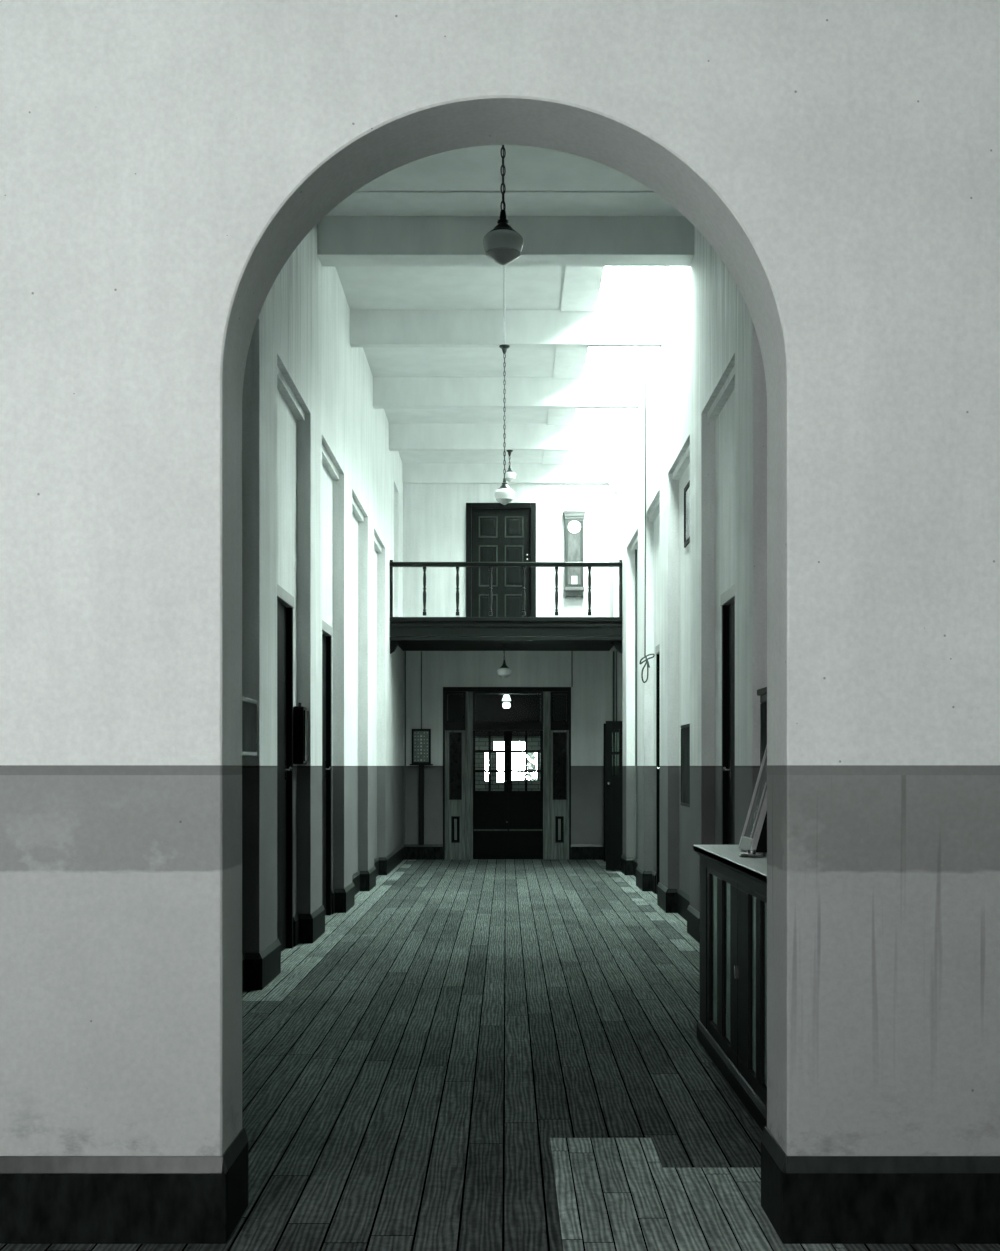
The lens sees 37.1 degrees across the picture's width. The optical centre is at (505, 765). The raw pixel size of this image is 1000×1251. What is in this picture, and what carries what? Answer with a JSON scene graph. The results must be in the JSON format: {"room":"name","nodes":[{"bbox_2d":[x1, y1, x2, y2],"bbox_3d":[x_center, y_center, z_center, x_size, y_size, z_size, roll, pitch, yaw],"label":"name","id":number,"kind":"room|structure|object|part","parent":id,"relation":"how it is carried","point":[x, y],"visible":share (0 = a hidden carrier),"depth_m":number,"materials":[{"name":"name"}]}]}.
{"room":"school corridor","nodes":[
{"label":"school corridor","id":0,"kind":"room"},
{"bbox_2d":[242,223,402,957],"bbox_3d":[-1.825,-1.775,13.995,0.450,6.450,18.210,0,0,0],"label":"wall","id":1,"kind":"structure","parent":0,"point":[322,485],"depth_m":12.65,"materials":[{"name":"paint"}]},
{"bbox_2d":[242,696,256,756],"bbox_3d":[-1.658,-0.242,9.085,0.106,0.365,1.070,0,0,0],"label":"case","id":2,"kind":"object","parent":1,"relation":"attached to","point":[249,706],"visible":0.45,"depth_m":9.35,"materials":[{"name":"black paint"}]},
{"bbox_2d":[277,584,293,950],"bbox_3d":[-1.738,0.050,11.250,0.124,2.800,1.340,0,0,0],"label":"door","id":3,"kind":"structure","parent":1,"relation":"in","point":[285,601],"depth_m":11.69,"materials":[{"name":"black paint"}]},
{"bbox_3d":[-1.742,0.025,11.250,0.007,2.350,0.920,0,0,0],"label":"raised panel","id":4,"kind":"part","parent":3,"relation":"part of","materials":[{"name":"black paint"}]},
{"bbox_3d":[-1.710,0.030,11.704,0.070,0.160,0.131,0,0,0],"label":"handle","id":5,"kind":"part","parent":3,"relation":"part of","materials":[{"name":"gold metal"}]},
{"bbox_3d":[-1.750,0.050,11.250,0.100,2.800,1.320,0,0,0],"label":"frame","id":6,"kind":"part","parent":3,"relation":"part of","materials":[{"name":"black paint"}]},
{"bbox_2d":[293,703,307,763],"bbox_3d":[-1.661,-0.263,12.065,0.099,0.495,0.230,0,0,0],"label":"box","id":7,"kind":"object","parent":1,"relation":"attached to","point":[300,713],"visible":1,"depth_m":11.95,"materials":[{"name":"black paint"}]},
{"bbox_3d":[-1.619,-0.245,12.065,0.013,0.410,0.200,0,0,0],"label":"lid","id":8,"kind":"part","parent":7,"relation":"part of","materials":[{"name":"black paint"}]},
{"bbox_2d":[242,844,403,991],"bbox_3d":[-1.645,1.331,13.995,0.134,0.238,18.210,0,0,0],"label":"baseboard","id":9,"kind":"structure","parent":1,"relation":"attached to","point":[258,969],"depth_m":12.18,"materials":[{"name":"paint"}]},
{"bbox_2d":[322,620,332,914],"bbox_3d":[-1.738,0.050,13.835,0.124,2.800,1.410,0,0,0],"label":"door","id":10,"kind":"structure","parent":1,"relation":"in","point":[327,630],"depth_m":14.46,"materials":[{"name":"black paint"}]},
{"bbox_3d":[-1.742,0.025,13.835,0.007,2.350,0.990,0,0,0],"label":"raised panel","id":11,"kind":"part","parent":10,"relation":"part of","materials":[{"name":"black paint"}]},
{"bbox_3d":[-1.710,0.030,14.324,0.070,0.160,0.131,0,0,0],"label":"handle","id":12,"kind":"part","parent":10,"relation":"part of","materials":[{"name":"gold metal"}]},
{"bbox_3d":[-1.750,0.050,13.835,0.100,2.800,1.390,0,0,0],"label":"frame","id":13,"kind":"part","parent":10,"relation":"part of","materials":[{"name":"black paint"}]},
{"bbox_2d":[326,191,683,215],"bbox_3d":[0.000,-4.674,12.390,3.200,0.012,0.520,0,0,0],"label":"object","id":14,"kind":"structure","parent":1,"relation":"attached to","point":[359,203],"depth_m":12.37,"materials":[{"name":"white paint"}]},
{"bbox_2d":[350,279,661,346],"bbox_3d":[0.000,-4.662,15.333,3.200,0.675,0.134,0,0,0],"label":"beam","id":15,"kind":"structure","parent":1,"relation":"attached to","point":[623,316],"depth_m":15.28,"materials":[{"name":"white paint"}]},
{"bbox_2d":[494,344,514,504],"bbox_3d":[-0.015,-3.506,15.340,0.207,1.638,0.207,0,0,0],"label":"pendant lamp","id":16,"kind":"object","parent":15,"relation":"hanging from","point":[504,495],"visible":1,"depth_m":15.31,"materials":[{"name":"glass"}]},
{"bbox_3d":[-0.015,-2.717,15.340,0.180,0.060,0.180,0,0,0],"label":"glass","id":17,"kind":"part","parent":16,"relation":"part of","materials":[{"name":"white glass"}]},
{"bbox_3d":[-0.015,-2.796,15.340,0.207,0.102,0.207,0,0,0],"label":"lamp shade","id":18,"kind":"part","parent":16,"relation":"part of","materials":[{"name":"white glass"}]},
{"bbox_3d":[-0.015,-3.604,15.340,0.025,1.300,0.018,0,0,-45],"label":"chain","id":19,"kind":"part","parent":16,"relation":"part of","materials":[{"name":"black metal"}]},
{"bbox_2d":[373,350,638,408],"bbox_3d":[0.000,-4.662,17.973,3.200,0.675,0.134,0,0,0],"label":"ceiling beam","id":20,"kind":"structure","parent":1,"relation":"attached to","point":[606,383],"depth_m":17.92,"materials":[{"name":"white paint"}]},
{"bbox_2d":[389,409,622,450],"bbox_3d":[0.000,-4.662,20.403,3.200,0.675,0.134,0,0,0],"label":"ceiling beam","id":21,"kind":"structure","parent":1,"relation":"attached to","point":[592,429],"depth_m":20.35,"materials":[{"name":"white paint"}]},
{"bbox_2d":[503,450,515,481],"bbox_3d":[0.050,-4.108,20.410,0.170,0.435,0.170,0,0,0],"label":"pendant lamp","id":22,"kind":"object","parent":21,"relation":"hanging from","point":[510,475],"visible":0.94,"depth_m":20.37,"materials":[{"name":"glass"}]},
{"bbox_3d":[0.050,-3.980,20.410,0.170,0.084,0.170,0,0,0],"label":"lamp shade","id":23,"kind":"part","parent":22,"relation":"part of","materials":[{"name":"white glass"}]},
{"bbox_3d":[0.050,-3.915,20.410,0.148,0.049,0.148,0,0,0],"label":"glass","id":24,"kind":"part","parent":22,"relation":"part of","materials":[{"name":"white glass"}]},
{"bbox_2d":[318,216,693,265],"bbox_3d":[0.000,-4.670,12.800,3.200,0.660,0.300,0,0,0],"label":"beam","id":25,"kind":"structure","parent":1,"relation":"attached to","point":[342,240],"depth_m":12.65,"materials":[{"name":"white paint"}]},
{"bbox_2d":[335,145,651,462],"bbox_3d":[0.000,-4.840,13.995,4.100,0.320,18.210,0,0,0],"label":"ceiling","id":26,"kind":"structure","parent":0,"point":[528,168],"depth_m":14.63,"materials":[{"name":"white paint"}]},
{"bbox_2d":[503,266,504,342],"bbox_3d":[-0.015,-4.365,14.112,0.016,0.066,2.318,0,0,0],"label":"conduit","id":27,"kind":"object","parent":26,"relation":"hanging from","point":[503,266],"visible":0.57,"depth_m":13.71,"materials":[{"name":"grey metal"}]},
{"bbox_2d":[542,451,567,463],"bbox_3d":[0.740,-4.830,21.745,0.360,0.340,2.550,0,0,0],"label":"ceiling panel","id":28,"kind":"object","parent":26,"relation":"attached to","point":[549,457],"visible":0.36,"depth_m":22.50,"materials":[{"name":"white paint"}]},
{"bbox_2d":[547,409,575,424],"bbox_3d":[0.740,-4.830,19.195,0.360,0.340,2.310,0,0,0],"label":"ceiling panel","id":29,"kind":"object","parent":26,"relation":"attached to","point":[555,416],"visible":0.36,"depth_m":19.86,"materials":[{"name":"white paint"}]},
{"bbox_2d":[553,347,588,378],"bbox_3d":[0.740,-4.830,16.660,0.360,0.340,2.520,0,0,0],"label":"ceiling panel","id":30,"kind":"object","parent":26,"relation":"attached to","point":[569,363],"visible":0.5,"depth_m":17.21,"materials":[{"name":"white paint"}]},
{"bbox_2d":[561,266,604,311],"bbox_3d":[0.740,-4.830,14.115,0.360,0.340,2.330,0,0,0],"label":"ceiling panel","id":31,"kind":"object","parent":26,"relation":"attached to","point":[582,284],"visible":0.36,"depth_m":14.54,"materials":[{"name":"white paint"}]},
{"bbox_2d":[601,266,668,286],"bbox_3d":[1.260,-4.933,14.115,0.680,0.046,2.330,0,0,0],"label":"window","id":32,"kind":"structure","parent":31,"relation":"attached to","point":[665,268],"depth_m":15.25,"materials":[{"name":"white glass"}]},
{"bbox_3d":[0.000,-4.510,7.660,3.200,0.340,0.300,0,0,0],"label":"trim","id":33,"kind":"structure","parent":26,"relation":"attached to","visible":0},
{"bbox_2d":[483,145,522,264],"bbox_3d":[-0.015,-3.451,7.620,0.207,1.778,0.207,0,0,0],"label":"pendant lamp","id":34,"kind":"object","parent":33,"relation":"hanging from","point":[502,244],"visible":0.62,"depth_m":7.57,"materials":[{"name":"glass"}]},
{"bbox_3d":[-0.015,-2.592,7.620,0.180,0.060,0.180,0,0,0],"label":"glass","id":35,"kind":"part","parent":34,"relation":"part of","materials":[{"name":"white glass"}]},
{"bbox_3d":[-0.015,-2.671,7.620,0.207,0.102,0.207,0,0,0],"label":"lamp shade","id":36,"kind":"part","parent":34,"relation":"part of","materials":[{"name":"white glass"}]},
{"bbox_3d":[-0.015,-3.549,7.620,0.025,1.440,0.018,0,0,-45],"label":"chain","id":37,"kind":"part","parent":34,"relation":"part of","materials":[{"name":"black metal"}]},
{"bbox_2d":[0,0,999,1155],"bbox_3d":[0.000,-1.775,4.715,5.800,6.450,0.350,0,0,0],"label":"wall","id":38,"kind":"structure","parent":0,"point":[163,163],"depth_m":4.54,"materials":[{"name":"paint"}]},
{"bbox_2d":[0,1127,999,1243],"bbox_3d":[0.000,1.319,4.713,5.800,0.262,0.390,0,0,0],"label":"baseboard","id":39,"kind":"structure","parent":38,"relation":"attached to","point":[44,1199],"depth_m":4.52,"materials":[{"name":"paint"}]},
{"bbox_2d":[0,859,999,1250],"bbox_3d":[0.000,1.500,10.875,5.800,0.100,24.950,0,0,0],"label":"floor","id":40,"kind":"structure","parent":0,"point":[475,1054],"depth_m":6.80,"materials":[{"name":"grey wood"}]},
{"bbox_2d":[693,845,766,1131],"bbox_3d":[1.290,0.917,6.540,0.580,1.066,2.840,0,0,0],"label":"display cabinet","id":41,"kind":"object","parent":40,"relation":"on","point":[732,1024],"depth_m":6.71,"materials":[{"name":"brown wood"}]},
{"bbox_3d":[1.047,0.938,7.162,0.026,0.835,1.005,0,0,0],"label":"cabinet door","id":42,"kind":"part","parent":41,"relation":"part of","materials":[{"name":"brown wood"}]},
{"bbox_2d":[693,845,766,880],"bbox_3d":[1.290,0.435,6.540,0.580,0.030,2.840,0,0,0],"label":"countertop","id":43,"kind":"structure","parent":41,"relation":"on","point":[731,853],"depth_m":6.84,"materials":[{"name":"grey wood"}]},
{"bbox_2d":[738,745,766,851],"bbox_3d":[1.356,0.149,7.263,0.389,0.539,0.393,0,0,0],"label":"picture frame","id":44,"kind":"object","parent":43,"relation":"on","point":[754,834],"visible":0.32,"depth_m":7.26,"materials":[{"name":"black paint"}]},
{"bbox_3d":[1.183,0.381,7.280,0.041,0.062,0.320,0,0,0],"label":"rail","id":45,"kind":"part","parent":44,"relation":"part of","materials":[{"name":"paint"}]},
{"bbox_3d":[1.252,0.150,7.280,0.127,0.400,0.320,0,0,0],"label":"glass","id":46,"kind":"part","parent":44,"relation":"part of","materials":[{"name":"clear glass"}]},
{"bbox_3d":[1.025,0.455,6.540,0.050,0.061,2.840,0,0,0],"label":"moulding","id":47,"kind":"part","parent":41,"relation":"part of","materials":[{"name":"brown wood"}]},
{"bbox_3d":[1.135,0.402,6.880,0.124,0.036,0.124,0,0,0],"label":"stand foot","id":48,"kind":"part","parent":41,"relation":"part of","materials":[{"name":"grey"}]},
{"bbox_3d":[1.047,0.938,6.058,0.026,0.835,1.195,0,0,0],"label":"cabinet door","id":49,"kind":"part","parent":41,"relation":"part of","materials":[{"name":"brown wood"}]},
{"bbox_2d":[475,736,539,790],"bbox_3d":[0.000,-0.200,26.115,3.800,3.300,0.230,0,0,0],"label":"wall","id":50,"kind":"structure","parent":0,"point":[481,742],"depth_m":26.00,"materials":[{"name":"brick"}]},
{"bbox_2d":[403,484,621,843],"bbox_3d":[0.000,-1.775,23.225,3.800,6.450,0.250,0,0,0],"label":"wall","id":51,"kind":"structure","parent":0,"point":[434,515],"depth_m":23.10,"materials":[{"name":"paint"}]},
{"bbox_2d":[405,651,405,843],"bbox_3d":[-1.560,-0.284,23.080,0.024,2.988,0.024,0,0,0],"label":"pipe","id":52,"kind":"object","parent":51,"relation":"attached to","point":[405,651],"visible":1,"depth_m":23.07,"materials":[{"name":"black metal"}]},
{"bbox_2d":[410,729,432,764],"bbox_3d":[-1.310,-0.292,23.049,0.355,0.563,0.099,0,0,0],"label":"board","id":53,"kind":"object","parent":51,"relation":"attached to","point":[421,738],"visible":1,"depth_m":23.02,"materials":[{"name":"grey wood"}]},
{"bbox_2d":[419,765,423,843],"bbox_3d":[-1.308,0.600,23.075,0.082,1.221,0.049,0,0,0],"label":"pipe","id":54,"kind":"object","parent":51,"relation":"attached to","point":[421,767],"depth_m":23.05,"materials":[{"name":"black metal"}]},
{"bbox_2d":[421,651,421,728],"bbox_3d":[-1.310,-1.175,23.088,0.018,1.200,0.018,0,0,-23],"label":"pipe","id":55,"kind":"object","parent":51,"relation":"attached to","point":[421,651],"visible":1,"depth_m":23.08,"materials":[{"name":"black metal"}]},
{"bbox_2d":[466,503,535,616],"bbox_3d":[-0.077,-3.066,23.210,1.085,2.022,0.280,0,0,0],"label":"door","id":56,"kind":"structure","parent":51,"relation":"in","point":[495,532],"depth_m":23.13,"materials":[{"name":"paint"}]},
{"bbox_3d":[-0.077,-2.978,23.126,0.592,1.688,0.008,0,0,0],"label":"raised panel","id":57,"kind":"part","parent":56,"relation":"part of","materials":[{"name":"paint"}]},
{"bbox_3d":[-0.077,-2.978,23.124,0.692,1.788,0.012,0,0,0],"label":"panel moulding","id":58,"kind":"part","parent":56,"relation":"part of","materials":[{"name":"paint"}]},
{"bbox_2d":[403,844,603,859],"bbox_3d":[0.100,1.331,23.089,3.400,0.238,0.022,0,0,0],"label":"baseboard","id":59,"kind":"structure","parent":51,"relation":"attached to","point":[411,851],"depth_m":23.08,"materials":[{"name":"paint"}]},
{"bbox_2d":[402,451,609,483],"bbox_3d":[0.000,-4.688,23.060,3.200,0.625,0.080,0,0,0],"label":"ceiling beam","id":60,"kind":"structure","parent":51,"relation":"attached to","point":[581,467],"depth_m":23.02,"materials":[{"name":"white paint"}]},
{"bbox_2d":[390,560,621,653],"bbox_3d":[0.000,-2.190,21.769,3.196,1.286,2.657,0,0,0],"label":"balcony","id":61,"kind":"object","parent":51,"relation":"attached to","point":[408,633],"visible":1,"depth_m":20.50,"materials":[{"name":"brown wood"}]},
{"bbox_3d":[-1.578,-2.441,20.500,0.040,0.783,0.050,0,0,0],"label":"newel post","id":62,"kind":"part","parent":61,"relation":"part of","materials":[{"name":"brown wood"}]},
{"bbox_2d":[497,644,510,678],"bbox_3d":[-0.025,-1.527,21.800,0.207,0.509,0.207,0,0,0],"label":"pendant lamp","id":63,"kind":"object","parent":61,"relation":"hanging from","point":[504,671],"visible":1,"depth_m":21.75,"materials":[{"name":"glass"}]},
{"bbox_3d":[-0.025,-1.303,21.800,0.180,0.060,0.180,0,0,0],"label":"glass","id":64,"kind":"part","parent":63,"relation":"part of","materials":[{"name":"white glass"}]},
{"bbox_3d":[-0.025,-1.382,21.800,0.207,0.102,0.207,0,0,0],"label":"lamp shade","id":65,"kind":"part","parent":63,"relation":"part of","materials":[{"name":"white glass"}]},
{"bbox_3d":[0.000,-2.773,20.500,3.196,0.060,0.118,0,0,0],"label":"handrail","id":66,"kind":"part","parent":61,"relation":"part of","materials":[{"name":"brown wood"}]},
{"bbox_3d":[0.000,-1.885,20.503,3.196,0.316,0.095,0,0,0],"label":"fascia moulding","id":67,"kind":"part","parent":61,"relation":"part of","materials":[{"name":"brown wood"}]},
{"bbox_3d":[1.578,-2.441,20.500,0.040,0.783,0.050,0,0,0],"label":"newel post","id":68,"kind":"part","parent":61,"relation":"part of","materials":[{"name":"brown wood"}]},
{"bbox_2d":[443,687,570,859],"bbox_3d":[0.015,0.113,23.176,1.984,2.675,0.248,0,0,0],"label":"door","id":69,"kind":"structure","parent":51,"relation":"in","point":[506,824],"depth_m":23.12,"materials":[{"name":"brown wood"}]},
{"bbox_3d":[-0.783,0.000,23.128,0.170,1.023,0.005,0,0,0],"label":"pane","id":70,"kind":"part","parent":69,"relation":"part of","materials":[{"name":"clear glass"}]},
{"bbox_3d":[-0.783,0.985,23.121,0.040,0.328,0.014,0,0,0],"label":"inset panel","id":71,"kind":"part","parent":69,"relation":"part of","materials":[{"name":"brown wood"}]},
{"bbox_3d":[-0.570,0.148,23.155,0.116,2.605,0.170,0,0,0],"label":"post","id":72,"kind":"part","parent":69,"relation":"part of","materials":[{"name":"brown wood"}]},
{"bbox_3d":[-0.237,0.998,23.164,0.530,0.025,0.012,0,0,0],"label":"kick rail","id":73,"kind":"part","parent":69,"relation":"part of","materials":[{"name":"paint"}]},
{"bbox_2d":[447,694,566,735],"bbox_3d":[0.000,-1.035,25.950,3.800,1.030,0.100,0,0,0],"label":"window","id":74,"kind":"structure","parent":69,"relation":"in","point":[488,707],"depth_m":25.90,"materials":[{"name":"black glass"}]},
{"bbox_3d":[0.015,-0.910,23.155,1.924,0.490,0.050,0,0,0],"label":"transom frame","id":75,"kind":"part","parent":69,"relation":"part of","materials":[{"name":"brown wood"}]},
{"bbox_3d":[0.306,0.998,23.164,0.515,0.025,0.012,0,0,0],"label":"kick rail","id":76,"kind":"part","parent":69,"relation":"part of","materials":[{"name":"paint"}]},
{"bbox_3d":[0.632,0.148,23.155,0.116,2.605,0.170,0,0,0],"label":"post","id":77,"kind":"part","parent":69,"relation":"part of","materials":[{"name":"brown wood"}]},
{"bbox_3d":[0.830,0.985,23.121,0.040,0.328,0.014,0,0,0],"label":"inset panel","id":78,"kind":"part","parent":69,"relation":"part of","materials":[{"name":"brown wood"}]},
{"bbox_3d":[0.833,0.000,23.128,0.194,1.023,0.005,0,0,0],"label":"pane","id":79,"kind":"part","parent":69,"relation":"part of","materials":[{"name":"clear glass"}]},
{"bbox_2d":[571,651,572,686],"bbox_3d":[1.023,-1.501,23.092,0.017,0.554,0.017,0,0,22],"label":"pipe","id":80,"kind":"object","parent":51,"relation":"attached to","point":[571,651],"visible":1,"depth_m":23.09,"materials":[{"name":"black metal"}]},
{"bbox_2d":[563,511,585,597],"bbox_3d":[1.054,-3.265,23.018,0.349,1.336,0.161,0,0,0],"label":"wall clock","id":81,"kind":"object","parent":51,"relation":"attached to","point":[573,587],"visible":1,"depth_m":22.97,"materials":[{"name":"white wood"}]},
{"bbox_3d":[1.054,-3.287,22.980,0.279,1.023,0.020,0,0,0],"label":"glazed door","id":82,"kind":"part","parent":81,"relation":"part of","materials":[{"name":"brown wood"}]},
{"bbox_3d":[1.054,-3.287,22.985,0.189,0.963,0.007,0,0,0],"label":"panel","id":83,"kind":"part","parent":81,"relation":"part of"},
{"bbox_3d":[1.054,-2.733,23.027,0.309,0.054,0.144,0,0,0],"label":"moulding","id":84,"kind":"part","parent":81,"relation":"part of","materials":[{"name":"grey wood"}]},
{"bbox_3d":[1.054,-3.868,23.020,0.349,0.108,0.159,0,0,0],"label":"cornice","id":85,"kind":"part","parent":81,"relation":"part of","materials":[{"name":"grey wood"}]},
{"bbox_2d":[613,651,614,720],"bbox_3d":[1.667,-0.164,23.080,0.028,3.228,0.028,0,0,0],"label":"pipe","id":86,"kind":"object","parent":51,"relation":"attached to","point":[613,651],"visible":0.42,"depth_m":23.07,"materials":[{"name":"black metal"}]},
{"bbox_2d":[616,651,616,774],"bbox_3d":[1.713,-0.164,23.080,0.018,3.228,0.018,0,0,0],"label":"pipe","id":87,"kind":"object","parent":51,"relation":"attached to","point":[616,651],"visible":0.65,"depth_m":23.07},
{"bbox_2d":[587,347,641,357],"bbox_3d":[1.260,-4.933,16.660,0.680,0.046,2.520,0,0,0],"label":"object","id":88,"kind":"structure","parent":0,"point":[639,349],"depth_m":17.89,"materials":[{"name":"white glass"}]},
{"bbox_2d":[639,347,654,682],"bbox_3d":[1.575,-2.918,16.636,0.173,3.985,0.062,0,0,0],"label":"pull cord","id":89,"kind":"object","parent":88,"relation":"hanging from","point":[645,655],"visible":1,"depth_m":16.65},
{"bbox_3d":[1.557,-3.064,16.660,0.023,3.691,0.015,0,0,0],"label":"cord","id":90,"kind":"part","parent":89,"relation":"part of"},
{"bbox_2d":[609,226,766,912],"bbox_3d":[1.825,-1.775,13.995,0.450,6.450,18.210,0,0,0],"label":"wall","id":91,"kind":"structure","parent":0,"point":[706,394],"depth_m":12.99,"materials":[{"name":"paint"}]},
{"bbox_2d":[606,721,622,869],"bbox_3d":[1.576,0.405,20.500,0.401,2.050,0.093,0,0,-2],"label":"open door leaf","id":92,"kind":"structure","parent":91,"relation":"in","point":[614,784],"depth_m":20.50,"materials":[{"name":"black paint"}]},
{"bbox_2d":[635,550,636,858],"bbox_3d":[1.695,-0.805,19.420,0.028,4.030,0.028,0,0,0],"label":"pipe","id":93,"kind":"object","parent":91,"relation":"attached to","point":[635,550],"visible":1,"depth_m":19.41,"materials":[{"name":"white metal"}]},
{"bbox_2d":[655,644,659,893],"bbox_3d":[1.738,0.050,16.230,0.124,2.800,1.300,0,0,0],"label":"door","id":94,"kind":"structure","parent":91,"relation":"in","point":[657,648],"depth_m":16.80,"materials":[{"name":"black paint"}]},
{"bbox_2d":[621,854,699,942],"bbox_3d":[1.689,1.331,13.995,0.222,0.238,18.210,0,0,0],"label":"baseboard","id":95,"kind":"structure","parent":91,"relation":"attached to","point":[668,900],"depth_m":14.72,"materials":[{"name":"paint"}]},
{"bbox_2d":[681,724,689,806],"bbox_3d":[1.673,-0.028,13.490,0.076,0.796,0.920,0,0,0],"label":"framed picture","id":96,"kind":"object","parent":91,"relation":"attached to","point":[685,729],"visible":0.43,"depth_m":13.61,"materials":[{"name":"black paint"}]},
{"bbox_2d":[684,480,689,547],"bbox_3d":[1.704,-2.360,13.710,0.017,0.560,0.980,0,0,0],"label":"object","id":97,"kind":"structure","parent":91,"relation":"in","point":[687,487],"depth_m":13.97,"materials":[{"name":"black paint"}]},
{"bbox_3d":[1.707,-2.360,13.710,0.010,0.520,0.940,0,0,0],"label":"pane","id":98,"kind":"part","parent":97,"relation":"part of","materials":[{"name":"clear glass"}]},
{"bbox_2d":[720,584,734,844],"bbox_3d":[1.738,0.050,11.110,0.124,2.800,1.300,0,0,0],"label":"door","id":99,"kind":"structure","parent":91,"relation":"in","point":[727,599],"depth_m":11.68,"materials":[{"name":"black paint"}]},
{"bbox_3d":[1.750,0.050,11.110,0.100,2.800,1.280,0,0,0],"label":"frame","id":100,"kind":"part","parent":99,"relation":"part of","materials":[{"name":"black paint"}]},
{"bbox_3d":[1.710,0.030,11.544,0.070,0.160,0.131,0,0,0],"label":"handle","id":101,"kind":"part","parent":99,"relation":"part of","materials":[{"name":"gold metal"}]},
{"bbox_3d":[1.742,0.025,11.110,0.007,2.350,0.880,0,0,0],"label":"raised panel","id":102,"kind":"part","parent":99,"relation":"part of","materials":[{"name":"black paint"}]},
{"bbox_2d":[757,687,766,766],"bbox_3d":[1.658,-0.170,9.000,0.106,0.640,1.080,0,0,0],"label":"framed picture","id":103,"kind":"object","parent":91,"relation":"attached to","point":[762,692],"visible":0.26,"depth_m":9.40,"materials":[{"name":"black paint"}]},
{"bbox_3d":[1.658,-0.470,9.000,0.106,0.040,1.080,0,0,0],"label":"cornice","id":104,"kind":"part","parent":103,"relation":"part of","materials":[{"name":"black paint"}]},
{"bbox_3d":[1.635,-0.150,9.000,0.030,0.600,1.000,0,0,0],"label":"frame","id":105,"kind":"part","parent":103,"relation":"part of","materials":[{"name":"black paint"}]},
{"bbox_3d":[1.627,-0.150,9.000,0.006,0.500,0.900,0,0,0],"label":"glass","id":106,"kind":"part","parent":103,"relation":"part of","materials":[{"name":"black glass"}]},
{"bbox_3d":[0.000,-1.700,24.675,4.200,0.300,2.650,0,0,0],"label":"ceiling","id":107,"kind":"structure","parent":0,"visible":0},
{"bbox_2d":[502,694,510,707],"bbox_3d":[0.008,-1.256,24.700,0.150,0.587,0.150,0,0,0],"label":"lamp","id":108,"kind":"object","parent":107,"relation":"hanging from","point":[506,697],"visible":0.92,"depth_m":24.65,"materials":[{"name":"white glass"}]},
{"bbox_3d":[0.008,-1.133,24.700,0.150,0.105,0.150,0,0,0],"label":"lamp shade","id":109,"kind":"part","parent":108,"relation":"part of","materials":[{"name":"white glass"}]},
{"bbox_3d":[0.008,-1.008,24.700,0.132,0.090,0.132,0,0,0],"label":"globe","id":110,"kind":"part","parent":108,"relation":"part of","materials":[{"name":"white glass"}]},
{"bbox_3d":[0.000,1.520,28.675,12.000,0.100,10.650,0,0,0],"label":"floor","id":111,"kind":"structure","parent":0,"visible":0},
{"bbox_2d":[523,753,536,779],"bbox_3d":[0.450,0.515,27.595,0.338,1.910,0.384,0,0,-25],"label":"shrub","id":112,"kind":"object","parent":111,"relation":"on","point":[531,756],"visible":0.17,"depth_m":27.57,"materials":[{"name":"green plant"}]}
]}

